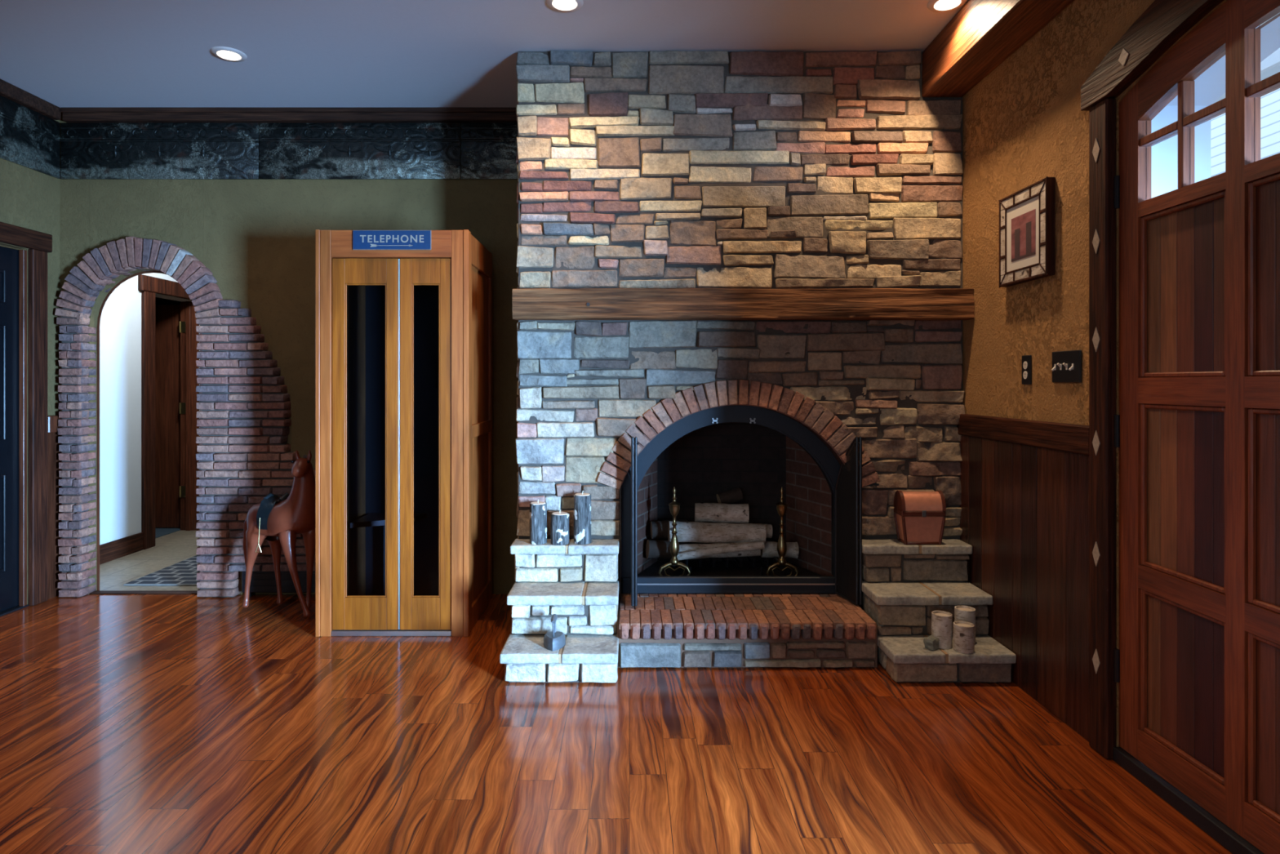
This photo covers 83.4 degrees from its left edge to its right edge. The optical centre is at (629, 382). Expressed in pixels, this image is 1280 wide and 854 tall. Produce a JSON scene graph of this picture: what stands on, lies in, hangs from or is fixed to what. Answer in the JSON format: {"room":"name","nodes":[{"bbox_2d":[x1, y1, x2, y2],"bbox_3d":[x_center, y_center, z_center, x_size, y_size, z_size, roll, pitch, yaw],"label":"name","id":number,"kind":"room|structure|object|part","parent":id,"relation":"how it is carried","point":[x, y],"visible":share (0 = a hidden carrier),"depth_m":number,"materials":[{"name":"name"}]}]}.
{"room":"living room","nodes":[
{"label":"living room","id":0,"kind":"room"},
{"bbox_2d":[0,120,59,604],"bbox_3d":[-3.651,-0.189,0.760,0.140,3.038,7.520,0,0,0],"label":"wall","id":1,"kind":"structure","parent":0,"point":[29,198],"depth_m":4.38,"materials":[{"name":"green paint"}]},
{"bbox_2d":[0,245,28,616],"bbox_3d":[-3.641,0.273,3.803,0.140,2.115,0.945,0,0,0],"label":"door","id":2,"kind":"structure","parent":1,"relation":"in","point":[13,262],"depth_m":4.21,"materials":[{"name":"black paint"}]},
{"bbox_3d":[-3.605,-0.555,4.015,0.012,0.190,0.290,0,0,0],"label":"panel moulding","id":3,"kind":"part","parent":2,"relation":"part of","materials":[{"name":"black paint"}]},
{"bbox_3d":[-3.605,0.000,4.015,0.012,0.660,0.290,0,0,0],"label":"panel moulding","id":4,"kind":"part","parent":2,"relation":"part of","materials":[{"name":"black paint"}]},
{"bbox_3d":[-3.605,0.810,4.015,0.012,0.560,0.290,0,0,0],"label":"panel moulding","id":5,"kind":"part","parent":2,"relation":"part of","materials":[{"name":"black paint"}]},
{"bbox_3d":[-3.641,1.324,3.803,0.140,0.010,0.945,0,0,0],"label":"sill","id":6,"kind":"part","parent":2,"relation":"part of","materials":[{"name":"brown wood"}]},
{"bbox_2d":[0,222,52,252],"bbox_3d":[-3.558,-0.852,3.805,0.044,0.109,1.210,0,0,0],"label":"trim","id":7,"kind":"structure","parent":1,"relation":"attached to","point":[11,234],"depth_m":4.21,"materials":[{"name":"brown wood"}]},
{"bbox_2d":[0,95,60,178],"bbox_3d":[-3.571,-1.454,3.704,0.017,0.353,1.607,0,0,0],"label":"panel","id":8,"kind":"object","parent":1,"relation":"attached to","point":[29,139],"visible":1,"depth_m":4.27,"materials":[{"name":"black metal"}]},
{"bbox_2d":[28,248,47,605],"bbox_3d":[-3.562,0.267,3.803,0.035,2.126,1.165,0,0,0],"label":"trim","id":9,"kind":"structure","parent":1,"relation":"attached to","point":[37,260],"depth_m":4.30,"materials":[{"name":"brown wood"}]},
{"bbox_2d":[47,432,62,599],"bbox_3d":[-3.574,0.820,4.452,0.013,1.020,0.132,0,0,0],"label":"wainscoting","id":10,"kind":"structure","parent":1,"relation":"attached to","point":[53,476],"depth_m":4.45,"materials":[{"name":"brown wood"}]},
{"bbox_2d":[47,415,62,433],"bbox_3d":[-3.561,0.257,4.452,0.039,0.105,0.132,0,0,0],"label":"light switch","id":11,"kind":"structure","parent":1,"relation":"attached to","point":[52,420],"depth_m":4.41,"materials":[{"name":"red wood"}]},
{"bbox_2d":[0,79,517,123],"bbox_3d":[-2.076,-1.669,0.760,3.010,0.077,7.520,0,0,0],"label":"trim","id":12,"kind":"structure","parent":1,"relation":"attached to","point":[8,91],"depth_m":4.47,"materials":[{"name":"brown wood"}]},
{"bbox_2d":[99,272,199,544],"bbox_3d":[-3.965,-0.020,6.096,0.160,2.700,3.009,0,0,0],"label":"wall","id":13,"kind":"structure","parent":0,"point":[120,326],"depth_m":5.50,"materials":[{"name":"white paint"}]},
{"bbox_2d":[99,532,142,564],"bbox_3d":[-3.876,1.260,5.157,0.018,0.140,1.125,0,0,0],"label":"baseboard","id":14,"kind":"structure","parent":13,"relation":"attached to","point":[112,550],"depth_m":5.46,"materials":[{"name":"brown wood"}]},
{"bbox_2d":[137,274,199,549],"bbox_3d":[-4.265,0.237,6.175,0.840,2.185,0.990,0,0,0],"label":"door","id":15,"kind":"structure","parent":13,"relation":"in","point":[169,343],"depth_m":6.47,"materials":[{"name":"brown wood"}]},
{"bbox_2d":[155,297,181,304],"bbox_3d":[-3.100,-0.020,6.096,4.400,2.700,3.009,0,0,0],"label":"wall","id":16,"kind":"structure","parent":0,"point":[157,300],"depth_m":7.50,"materials":[{"name":"paint"}]},
{"bbox_2d":[59,112,518,594],"bbox_3d":[-0.951,-0.189,4.555,5.541,3.038,0.070,0,0,0],"label":"wall","id":17,"kind":"structure","parent":0,"point":[255,237],"depth_m":4.52,"materials":[{"name":"green paint"}]},
{"bbox_2d":[60,122,258,179],"bbox_3d":[-2.947,-1.454,4.508,1.241,0.353,0.023,0,0,0],"label":"panel","id":18,"kind":"object","parent":17,"relation":"attached to","point":[88,150],"visible":1,"depth_m":4.51,"materials":[{"name":"black metal"}]},
{"bbox_2d":[54,236,315,596],"bbox_3d":[-2.716,0.211,4.510,1.675,2.239,0.166,0,0,0],"label":"brick archway","id":19,"kind":"object","parent":17,"relation":"attached to","point":[244,455],"visible":0.89,"depth_m":4.44,"materials":[{"name":"red brick"}]},
{"bbox_2d":[241,565,315,596],"bbox_3d":[-2.060,1.232,4.478,0.680,0.195,0.080,0,0,0],"label":"baseboard","id":20,"kind":"structure","parent":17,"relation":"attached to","point":[261,581],"depth_m":4.44,"materials":[{"name":"black wood"}]},
{"bbox_2d":[258,122,460,179],"bbox_3d":[-1.692,-1.454,4.508,1.264,0.353,0.023,0,0,0],"label":"panel","id":21,"kind":"object","parent":17,"relation":"attached to","point":[286,150],"visible":1,"depth_m":4.51,"materials":[{"name":"black metal"}]},
{"bbox_2d":[461,122,517,179],"bbox_3d":[-0.829,-1.454,4.511,0.457,0.353,0.017,0,0,0],"label":"panel","id":22,"kind":"object","parent":17,"relation":"attached to","point":[488,149],"visible":0.77,"depth_m":4.51,"materials":[{"name":"black metal"}]},
{"bbox_2d":[0,0,968,107],"bbox_3d":[-0.856,-1.758,0.810,5.851,0.100,7.620,0,0,0],"label":"ceiling","id":23,"kind":"structure","parent":0,"point":[63,53],"depth_m":3.58,"materials":[{"name":"white paint"}]},
{"bbox_2d":[210,46,247,62],"bbox_3d":[-2.080,-1.702,3.734,0.168,0.010,0.168,0,0,0],"label":"recessed light","id":24,"kind":"object","parent":23,"relation":"in","point":[228,54],"visible":1,"depth_m":3.72,"materials":[{"name":"beige"}]},
{"bbox_2d":[546,0,583,12],"bbox_3d":[-0.290,-1.702,3.225,0.168,0.010,0.168,0,0,0],"label":"recessed light","id":25,"kind":"object","parent":23,"relation":"in","point":[561,6],"visible":1,"depth_m":3.24,"materials":[{"name":"beige"}]},
{"bbox_2d":[927,0,967,12],"bbox_3d":[1.427,-1.702,3.225,0.168,0.010,0.168,0,0,0],"label":"recessed light","id":26,"kind":"object","parent":23,"relation":"in","point":[941,6],"visible":1,"depth_m":3.24,"materials":[{"name":"beige"}]},
{"bbox_2d":[921,0,1074,97],"bbox_3d":[1.614,-1.589,0.405,0.214,0.237,6.610,0,0,0],"label":"ceiling beam","id":27,"kind":"structure","parent":23,"relation":"attached to","point":[982,34],"depth_m":3.20,"materials":[{"name":"brown wood"}]},
{"bbox_2d":[0,528,1232,853],"bbox_3d":[-1.565,1.352,2.300,7.270,0.056,10.600,0,0,0],"label":"floor","id":28,"kind":"structure","parent":0,"point":[130,723],"depth_m":2.59,"materials":[{"name":"brown wood"}]},
{"bbox_2d":[89,590,197,594],"bbox_3d":[-3.037,1.326,4.543,0.714,0.008,0.054,0,0,0],"label":"threshold","id":29,"kind":"object","parent":28,"relation":"on","point":[96,592],"visible":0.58,"depth_m":4.53,"materials":[{"name":"brown wood"}]},
{"bbox_2d":[123,554,199,585],"bbox_3d":[-2.705,1.323,5.400,1.210,0.011,1.400,0,0,0],"label":"rug","id":30,"kind":"object","parent":28,"relation":"on","point":[184,572],"visible":0.24,"depth_m":4.88,"materials":[{"name":"grey fabric"}]},
{"bbox_2d":[242,449,315,617],"bbox_3d":[-2.015,0.842,4.138,0.598,0.933,0.272,0,0,28],"label":"statue","id":31,"kind":"object","parent":28,"relation":"on","point":[279,522],"visible":0.98,"depth_m":4.04,"materials":[{"name":"brown wood"}]},
{"bbox_2d":[315,229,492,636],"bbox_3d":[-1.242,0.265,4.096,0.802,2.130,0.687,0,0,0],"label":"booth","id":32,"kind":"object","parent":28,"relation":"on","point":[403,318],"visible":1,"depth_m":3.77,"materials":[{"name":"brown wood"}]},
{"bbox_3d":[-1.389,0.323,3.790,0.344,1.952,0.030,0,0,0],"label":"frame","id":33,"kind":"part","parent":32,"relation":"part of","materials":[{"name":"orange wood"}]},
{"bbox_3d":[-1.418,0.815,4.254,0.350,0.030,0.308,0,0,0],"label":"seat","id":34,"kind":"part","parent":32,"relation":"part of","materials":[{"name":"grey wood"}]},
{"bbox_3d":[-1.248,1.316,3.789,0.630,0.027,0.048,0,0,0],"label":"sill plate","id":35,"kind":"part","parent":32,"relation":"part of","materials":[{"name":"metal"}]},
{"bbox_3d":[-1.248,0.267,4.425,0.741,2.126,0.030,0,0,0],"label":"panel","id":36,"kind":"part","parent":32,"relation":"part of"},
{"bbox_3d":[-1.070,0.323,3.790,0.272,1.952,0.030,0,0,0],"label":"frame","id":37,"kind":"part","parent":32,"relation":"part of","materials":[{"name":"orange wood"}]},
{"bbox_3d":[-0.855,0.265,3.785,0.028,2.130,0.056,0,0,0],"label":"corner post","id":38,"kind":"part","parent":32,"relation":"part of","materials":[{"name":"brown wood"}]},
{"bbox_3d":[-0.866,0.285,4.127,0.010,1.850,0.527,0,0,0],"label":"panel","id":39,"kind":"part","parent":32,"relation":"part of","materials":[{"name":"brown wood"}]},
{"bbox_3d":[-0.862,0.267,4.127,0.030,2.126,0.626,0,0,0],"label":"frame","id":40,"kind":"part","parent":32,"relation":"part of","materials":[{"name":"brown wood"}]},
{"bbox_2d":[499,50,1016,683],"bbox_3d":[0.565,-0.189,3.830,2.313,3.044,1.376,0,0,0],"label":"stone fireplace","id":41,"kind":"object","parent":28,"relation":"on","point":[668,169],"depth_m":3.69,"materials":[{"name":"stone"}]},
{"bbox_2d":[529,499,546,544],"bbox_3d":[-0.458,0.695,3.610,0.088,0.218,0.086,0,0,0],"label":"candle","id":42,"kind":"object","parent":41,"relation":"on","point":[538,509],"visible":1,"depth_m":3.58,"materials":[{"name":"beige wax"}]},
{"bbox_2d":[543,613,565,650],"bbox_3d":[-0.340,1.119,3.245,0.100,0.140,0.124,0,0,0],"label":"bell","id":43,"kind":"object","parent":41,"relation":"on","point":[554,640],"visible":1,"depth_m":3.22,"materials":[{"name":"silver metal"}]},
{"bbox_3d":[-0.340,1.063,3.245,0.028,0.028,0.092,0,0,0],"label":"handle","id":44,"kind":"part","parent":43,"relation":"part of","materials":[{"name":"metal"}]},
{"bbox_2d":[551,509,568,545],"bbox_3d":[-0.347,0.720,3.599,0.091,0.168,0.091,0,0,0],"label":"candle","id":45,"kind":"object","parent":41,"relation":"on","point":[559,520],"visible":1,"depth_m":3.56,"materials":[{"name":"beige wax"}]},
{"bbox_2d":[573,490,591,544],"bbox_3d":[-0.236,0.674,3.611,0.088,0.261,0.089,0,0,0],"label":"candle","id":46,"kind":"object","parent":41,"relation":"on","point":[582,501],"visible":1,"depth_m":3.58,"materials":[{"name":"beige wax"}]},
{"bbox_2d":[657,486,691,575],"bbox_3d":[0.247,0.826,4.082,0.182,0.512,0.351,0,0,0],"label":"andiron","id":47,"kind":"object","parent":41,"relation":"in","point":[674,507],"visible":0.96,"depth_m":3.92,"materials":[{"name":"gold metal"}]},
{"bbox_2d":[645,539,686,559],"bbox_3d":[0.212,0.957,4.122,0.229,0.120,0.108,0,0,-10],"label":"log","id":48,"kind":"object","parent":47,"relation":"on","point":[655,548],"visible":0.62,"depth_m":4.07,"materials":[{"name":"brown wood"}]},
{"bbox_2d":[649,519,688,538],"bbox_3d":[0.231,0.846,4.150,0.213,0.106,0.102,0,0,-6],"label":"log","id":49,"kind":"object","parent":48,"relation":"on","point":[659,529],"visible":0.56,"depth_m":4.11,"materials":[{"name":"brown wood"}]},
{"bbox_3d":[0.247,0.785,3.940,0.066,0.430,0.066,0,0,0],"label":"turned post","id":50,"kind":"part","parent":47,"relation":"part of","materials":[{"name":"gold metal"}]},
{"bbox_2d":[678,542,760,559],"bbox_3d":[0.487,0.949,4.059,0.497,0.100,0.084,0,0,0],"label":"birch log","id":51,"kind":"object","parent":47,"relation":"on","point":[685,547],"visible":0.48,"depth_m":4.03,"materials":[{"name":"grey wood"}]},
{"bbox_2d":[667,520,765,543],"bbox_3d":[0.494,0.853,4.080,0.546,0.138,0.117,0,0,-2],"label":"birch log","id":52,"kind":"object","parent":51,"relation":"on","point":[687,531],"visible":0.91,"depth_m":4.03,"materials":[{"name":"grey wood"}]},
{"bbox_2d":[694,502,749,523],"bbox_3d":[0.532,0.753,4.149,0.306,0.114,0.113,0,0,4],"label":"birch log","id":53,"kind":"object","parent":52,"relation":"on","point":[704,512],"visible":0.98,"depth_m":4.11,"materials":[{"name":"grey wood"}]},
{"bbox_2d":[676,541,764,560],"bbox_3d":[0.496,0.937,3.995,0.507,0.108,0.045,0,0,-1],"label":"birch log","id":54,"kind":"object","parent":47,"relation":"on","point":[760,544],"visible":0.91,"depth_m":3.98,"materials":[{"name":"grey wood"}]},
{"bbox_3d":[0.545,1.028,4.114,0.462,0.101,0.272,0,0,0],"label":"fire grate","id":55,"kind":"part","parent":41,"relation":"part of","materials":[{"name":"black metal"}]},
{"bbox_2d":[716,487,742,503],"bbox_3d":[0.596,0.680,4.269,0.153,0.114,0.080,0,0,-10],"label":"log","id":56,"kind":"object","parent":41,"relation":"in","point":[735,495],"visible":0.91,"depth_m":4.24,"materials":[{"name":"brown wood"}]},
{"bbox_2d":[621,404,862,606],"bbox_3d":[0.559,0.615,3.697,1.200,0.994,0.301,0,0,0],"label":"fireplace screen","id":57,"kind":"object","parent":41,"relation":"on","point":[845,548],"visible":0.99,"depth_m":3.79,"materials":[{"name":"black metal"}]},
{"bbox_3d":[0.013,0.687,3.664,0.015,0.840,0.233,0,0,-2],"label":"screen frame","id":58,"kind":"part","parent":57,"relation":"part of","materials":[{"name":"black metal"}]},
{"bbox_3d":[0.032,0.687,3.666,0.015,0.840,0.230,0,0,0],"label":"screen frame","id":59,"kind":"part","parent":57,"relation":"part of","materials":[{"name":"black metal"}]},
{"bbox_3d":[0.559,1.069,3.800,1.200,0.087,0.030,0,0,0],"label":"rail","id":60,"kind":"part","parent":57,"relation":"part of","materials":[{"name":"black metal"}]},
{"bbox_3d":[1.109,0.687,3.675,0.015,0.840,0.215,0,0,-14],"label":"screen frame","id":61,"kind":"part","parent":57,"relation":"part of","materials":[{"name":"black metal"}]},
{"bbox_3d":[1.127,0.687,3.674,0.015,0.840,0.217,0,0,-13],"label":"screen frame","id":62,"kind":"part","parent":57,"relation":"part of","materials":[{"name":"black metal"}]},
{"bbox_2d":[511,288,974,319],"bbox_3d":[0.567,-0.394,3.628,2.300,0.156,0.114,0,0,0],"label":"mantel beam","id":63,"kind":"structure","parent":41,"relation":"attached to","point":[528,304],"depth_m":3.58,"materials":[{"name":"brown wood"}]},
{"bbox_3d":[0.740,1.054,4.020,0.012,0.049,0.014,0,0,0],"label":"leg","id":64,"kind":"part","parent":41,"relation":"part of","materials":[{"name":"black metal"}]},
{"bbox_2d":[765,486,799,575],"bbox_3d":[0.836,0.826,4.082,0.182,0.512,0.351,0,0,0],"label":"andiron","id":65,"kind":"object","parent":41,"relation":"in","point":[781,506],"visible":0.94,"depth_m":3.93,"materials":[{"name":"gold metal"}]},
{"bbox_2d":[760,541,799,558],"bbox_3d":[0.866,0.967,4.160,0.210,0.099,0.094,0,0,0],"label":"birch log","id":66,"kind":"object","parent":65,"relation":"on","point":[770,550],"visible":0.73,"depth_m":4.12,"materials":[{"name":"grey wood"}]},
{"bbox_2d":[754,523,772,537],"bbox_3d":[0.771,0.868,4.222,0.129,0.086,0.084,0,0,0],"label":"birch log","id":67,"kind":"object","parent":66,"relation":"on","point":[768,526],"visible":0.35,"depth_m":4.19,"materials":[{"name":"grey wood"}]},
{"bbox_3d":[0.836,0.785,3.940,0.066,0.430,0.066,0,0,0],"label":"turned post","id":68,"kind":"part","parent":65,"relation":"part of","materials":[{"name":"gold metal"}]},
{"bbox_2d":[893,490,946,544],"bbox_3d":[1.457,0.673,3.611,0.219,0.262,0.126,0,0,0],"label":"chest","id":69,"kind":"object","parent":41,"relation":"on","point":[919,517],"visible":1,"depth_m":3.56,"materials":[{"name":"leather"}]},
{"bbox_3d":[1.357,0.589,3.612,0.016,0.093,0.120,0,0,0],"label":"lid trim","id":70,"kind":"part","parent":69,"relation":"part of","materials":[{"name":"leather"}]},
{"bbox_3d":[1.457,0.735,3.612,0.219,0.139,0.123,0,0,0],"label":"corner trim","id":71,"kind":"part","parent":69,"relation":"part of","materials":[{"name":"leather"}]},
{"bbox_3d":[1.457,0.591,3.612,0.184,0.088,0.112,0,0,0],"label":"lid","id":72,"kind":"part","parent":69,"relation":"part of","materials":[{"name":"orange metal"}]},
{"bbox_3d":[1.557,0.589,3.612,0.016,0.093,0.120,0,0,0],"label":"lid trim","id":73,"kind":"part","parent":69,"relation":"part of","materials":[{"name":"leather"}]},
{"bbox_2d":[923,635,939,649],"bbox_3d":[1.350,1.163,3.215,0.060,0.053,0.052,0,0,-33],"label":"rock","id":74,"kind":"object","parent":41,"relation":"on","point":[931,642],"visible":1,"depth_m":3.20,"materials":[{"name":"grey stone"}]},
{"bbox_2d":[931,610,952,648],"bbox_3d":[1.413,1.116,3.250,0.087,0.146,0.087,0,0,0],"label":"candle","id":75,"kind":"object","parent":41,"relation":"on","point":[941,620],"visible":0.92,"depth_m":3.21,"materials":[{"name":"beige wax"}]},
{"bbox_2d":[952,620,974,653],"bbox_3d":[1.486,1.131,3.195,0.087,0.117,0.087,0,0,0],"label":"candle","id":76,"kind":"object","parent":41,"relation":"on","point":[963,634],"visible":1,"depth_m":3.16,"materials":[{"name":"beige wax"}]},
{"bbox_2d":[954,604,975,643],"bbox_3d":[1.541,1.112,3.300,0.089,0.154,0.089,0,0,0],"label":"candle","id":77,"kind":"object","parent":41,"relation":"on","point":[963,613],"visible":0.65,"depth_m":3.27,"materials":[{"name":"beige wax"}]},
{"bbox_2d":[962,0,1226,746],"bbox_3d":[1.870,-0.189,0.760,0.300,3.038,7.520,0,0,0],"label":"wall","id":78,"kind":"structure","parent":0,"point":[1024,123],"depth_m":3.04,"materials":[{"name":"paint"}]},
{"bbox_2d":[956,413,1088,455],"bbox_3d":[1.702,0.213,3.166,0.035,0.107,1.068,0,0,0],"label":"trim","id":79,"kind":"structure","parent":78,"relation":"attached to","point":[1069,437],"depth_m":3.03,"materials":[{"name":"brown wood"}]},
{"bbox_2d":[960,435,1088,741],"bbox_3d":[1.710,0.799,3.172,0.019,1.062,1.052,0,0,0],"label":"wainscot","id":80,"kind":"structure","parent":78,"relation":"attached to","point":[1024,517],"depth_m":3.01,"materials":[{"name":"brown wood"}]},
{"bbox_2d":[998,176,1055,287],"bbox_3d":[1.701,-0.632,3.087,0.036,0.400,0.380,0,0,0],"label":"framed picture","id":81,"kind":"object","parent":78,"relation":"attached to","point":[1027,216],"visible":1,"depth_m":3.04,"materials":[{"name":"brown wood"}]},
{"bbox_2d":[1011,208,1035,262],"bbox_3d":[1.688,-0.627,3.083,0.001,0.189,0.189,0,0,0],"label":"print","id":82,"kind":"object","parent":81,"relation":"attached to","point":[1024,221],"depth_m":3.07},
{"bbox_2d":[1022,355,1031,384],"bbox_3d":[1.714,-0.055,3.105,0.009,0.126,0.070,0,0,0],"label":"power outlet","id":83,"kind":"object","parent":78,"relation":"attached to","point":[1026,359],"visible":1,"depth_m":3.09,"materials":[{"name":"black plastic"}]},
{"bbox_2d":[1022,361,1027,368],"bbox_3d":[1.712,-0.075,3.107,0.002,0.035,0.032,0,0,0],"label":"socket","id":84,"kind":"object","parent":83,"relation":"attached to","point":[1024,363],"depth_m":3.10,"materials":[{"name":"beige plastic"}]},
{"bbox_2d":[1022,370,1027,378],"bbox_3d":[1.712,-0.033,3.107,0.002,0.035,0.032,0,0,0],"label":"socket","id":85,"kind":"object","parent":83,"relation":"attached to","point":[1024,372],"depth_m":3.11,"materials":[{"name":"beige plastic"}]},
{"bbox_2d":[1051,349,1081,382],"bbox_3d":[1.707,-0.062,2.821,0.024,0.125,0.185,0,0,0],"label":"light switch","id":86,"kind":"object","parent":78,"relation":"attached to","point":[1066,365],"visible":1,"depth_m":2.81,"materials":[{"name":"black plastic"}]},
{"bbox_2d":[1080,0,1223,759],"bbox_3d":[1.694,0.030,1.832,0.050,2.600,1.660,0,0,0],"label":"door frame","id":87,"kind":"structure","parent":78,"relation":"attached to","point":[1163,22],"depth_m":2.54,"materials":[{"name":"brown wood"}]},
{"bbox_2d":[1113,0,1279,853],"bbox_3d":[1.841,0.105,1.837,0.379,2.450,1.408,0,0,0],"label":"door","id":88,"kind":"structure","parent":78,"relation":"in","point":[1197,424],"depth_m":2.18,"materials":[{"name":"brown wood"}]},
{"bbox_3d":[1.736,-0.288,2.255,0.016,0.542,0.357,0,0,0],"label":"panel moulding","id":89,"kind":"part","parent":88,"relation":"part of","materials":[{"name":"brown wood"}]},
{"bbox_3d":[1.736,0.343,2.255,0.016,0.546,0.357,0,0,0],"label":"panel moulding","id":90,"kind":"part","parent":88,"relation":"part of","materials":[{"name":"brown wood"}]},
{"bbox_3d":[1.736,0.933,2.255,0.016,0.479,0.357,0,0,0],"label":"panel moulding","id":91,"kind":"part","parent":88,"relation":"part of","materials":[{"name":"brown wood"}]},
{"bbox_3d":[1.752,-0.288,2.255,0.017,0.542,0.355,0,0,0],"label":"panel","id":92,"kind":"part","parent":88,"relation":"part of","materials":[{"name":"brown wood"}]},
{"bbox_3d":[1.752,0.343,2.255,0.017,0.546,0.355,0,0,0],"label":"panel","id":93,"kind":"part","parent":88,"relation":"part of","materials":[{"name":"brown wood"}]},
{"bbox_3d":[1.752,0.933,2.255,0.017,0.479,0.355,0,0,0],"label":"panel","id":94,"kind":"part","parent":88,"relation":"part of","materials":[{"name":"brown wood"}]},
{"bbox_3d":[1.736,-0.288,1.833,0.016,0.542,0.357,0,0,0],"label":"panel moulding","id":95,"kind":"part","parent":88,"relation":"part of","materials":[{"name":"brown wood"}]},
{"bbox_3d":[1.736,0.343,1.833,0.016,0.546,0.357,0,0,0],"label":"panel moulding","id":96,"kind":"part","parent":88,"relation":"part of","materials":[{"name":"brown wood"}]},
{"bbox_3d":[1.736,0.933,1.833,0.016,0.479,0.357,0,0,0],"label":"panel moulding","id":97,"kind":"part","parent":88,"relation":"part of","materials":[{"name":"brown wood"}]},
{"bbox_3d":[1.750,-0.913,1.928,0.004,0.174,0.168,0,0,0],"label":"glass pane","id":98,"kind":"part","parent":88,"relation":"part of","materials":[{"name":"glass"}]},
{"bbox_3d":[1.752,-0.288,1.833,0.017,0.542,0.355,0,0,0],"label":"panel","id":99,"kind":"part","parent":88,"relation":"part of","materials":[{"name":"brown wood"}]},
{"bbox_3d":[1.752,0.343,1.833,0.017,0.546,0.355,0,0,0],"label":"panel","id":100,"kind":"part","parent":88,"relation":"part of","materials":[{"name":"brown wood"}]},
{"bbox_3d":[1.752,0.933,1.833,0.017,0.479,0.355,0,0,0],"label":"panel","id":101,"kind":"part","parent":88,"relation":"part of","materials":[{"name":"brown wood"}]},
{"label":"outside","id":102,"kind":"structure","parent":0,"visible":0},
{"bbox_3d":[21.025,1.580,0.000,37.950,0.100,60.000,0,0,0],"label":"ground","id":103,"kind":"structure","parent":102,"visible":0},
{"bbox_2d":[1210,88,1279,177],"bbox_3d":[5.300,-0.870,0.500,0.200,4.800,17.000,0,0,0],"label":"wall","id":104,"kind":"structure","parent":103,"relation":"on","point":[1270,102],"depth_m":5.90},
{"bbox_2d":[1213,48,1279,103],"bbox_3d":[3.280,-0.145,3.000,0.160,3.350,8.000,0,0,0],"label":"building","id":105,"kind":"structure","parent":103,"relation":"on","point":[1269,66],"depth_m":3.61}
]}

